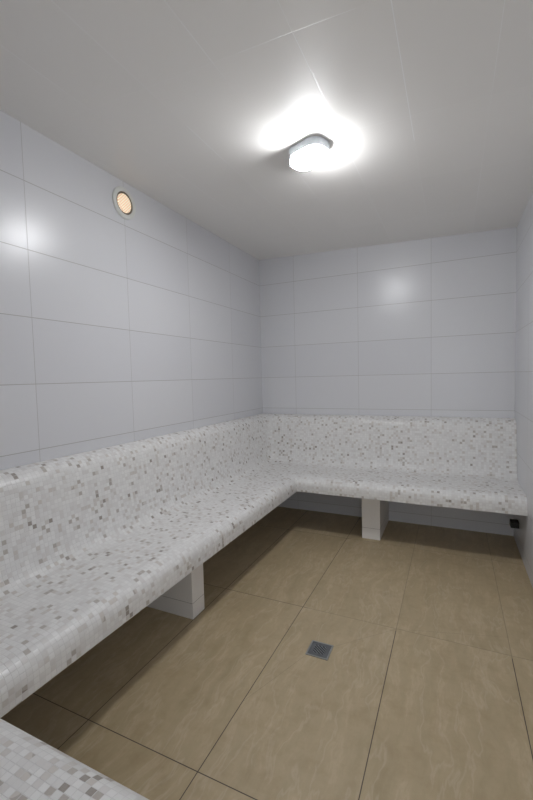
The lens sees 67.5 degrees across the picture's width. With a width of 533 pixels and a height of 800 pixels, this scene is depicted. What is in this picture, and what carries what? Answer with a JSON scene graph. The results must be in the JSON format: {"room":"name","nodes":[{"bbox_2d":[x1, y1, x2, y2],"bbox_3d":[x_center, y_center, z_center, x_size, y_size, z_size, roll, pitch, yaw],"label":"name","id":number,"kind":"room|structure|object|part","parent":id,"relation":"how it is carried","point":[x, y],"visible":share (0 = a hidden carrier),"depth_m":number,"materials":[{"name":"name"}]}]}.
{"room":"spa","nodes":[
{"label":"spa","id":0,"kind":"room"},
{"bbox_2d":[0,110,262,469],"bbox_3d":[-0.865,-0.122,2.351,0.120,2.600,3.860,0,4,25],"label":"wall","id":1,"kind":"structure","parent":0,"point":[115,330],"depth_m":2.15,"materials":[{"name":"tile"}]},
{"bbox_2d":[112,186,135,219],"bbox_3d":[-0.816,-1.133,2.292,0.012,0.176,0.176,0,4,25],"label":"wall light","id":2,"kind":"object","parent":1,"relation":"attached to","point":[123,201],"visible":1,"depth_m":2.28,"materials":[{"name":"white plastic"}]},
{"bbox_2d":[0,0,532,259],"bbox_3d":[0.136,-1.301,1.802,2.153,0.231,3.620,0,4,25],"label":"ceiling","id":3,"kind":"structure","parent":0,"point":[423,108],"depth_m":1.62,"materials":[{"name":"paint"}]},
{"bbox_2d":[289,136,329,170],"bbox_3d":[0.206,-1.189,1.943,0.136,0.080,0.200,-4,6,-43],"label":"ceiling lamp","id":4,"kind":"object","parent":3,"relation":"attached to","point":[311,152],"visible":1,"depth_m":1.90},
{"bbox_2d":[1,506,532,799],"bbox_3d":[0.033,1.253,1.595,2.393,0.100,4.640,0,4,25],"label":"floor","id":5,"kind":"structure","parent":0,"point":[423,690],"depth_m":1.71,"materials":[{"name":"tile"}]},
{"bbox_2d":[0,413,527,799],"bbox_3d":[0.186,0.714,1.919,2.151,0.930,3.617,0,4,25],"label":"bench","id":6,"kind":"object","parent":5,"relation":"on","point":[90,540],"visible":1,"depth_m":2.15,"materials":[{"name":"tile"}]},
{"bbox_3d":[-0.831,0.843,0.748,1.298,0.119,0.624,0,4,25],"label":"seat","id":7,"kind":"part","parent":6,"relation":"part of","materials":[{"name":"tile"}]},
{"bbox_3d":[-0.675,0.512,2.307,0.260,0.530,3.616,0,4,25],"label":"backrest","id":8,"kind":"part","parent":6,"relation":"part of","materials":[{"name":"tile"}]},
{"bbox_3d":[-0.521,0.748,2.251,0.587,0.119,3.616,0,4,25],"label":"seat","id":9,"kind":"part","parent":6,"relation":"part of","materials":[{"name":"tile"}]},
{"bbox_3d":[0.886,0.410,3.416,2.150,0.530,0.278,0,4,25],"label":"backrest","id":10,"kind":"part","parent":6,"relation":"part of","materials":[{"name":"tile"}]},
{"bbox_3d":[0.817,0.656,3.270,2.150,0.119,0.631,0,4,25],"label":"seat","id":11,"kind":"part","parent":6,"relation":"part of","materials":[{"name":"tile"}]},
{"bbox_2d":[305,640,333,659],"bbox_3d":[0.251,1.179,1.880,0.106,0.003,0.106,0,4,25],"label":"floor drain","id":12,"kind":"object","parent":5,"relation":"on","point":[317,649],"visible":1,"depth_m":1.88,"materials":[{"name":"metal"}]},
{"bbox_2d":[259,227,516,535],"bbox_3d":[0.955,-0.236,3.561,2.153,2.600,0.120,0,4,25],"label":"wall","id":13,"kind":"structure","parent":0,"point":[422,327],"depth_m":3.40,"materials":[{"name":"tile"}]},
{"bbox_2d":[513,192,532,587],"bbox_3d":[1.195,-0.117,1.389,0.120,2.600,3.860,0,4,25],"label":"wall","id":14,"kind":"structure","parent":0,"point":[523,536],"depth_m":2.63,"materials":[{"name":"tile"}]},
{"bbox_2d":[509,519,518,528],"bbox_3d":[1.796,0.897,2.888,0.052,0.044,0.078,0,4,25],"label":"outlet box","id":15,"kind":"object","parent":14,"relation":"attached to","point":[514,523],"visible":1,"depth_m":2.86,"materials":[{"name":"black plastic"}]}
]}

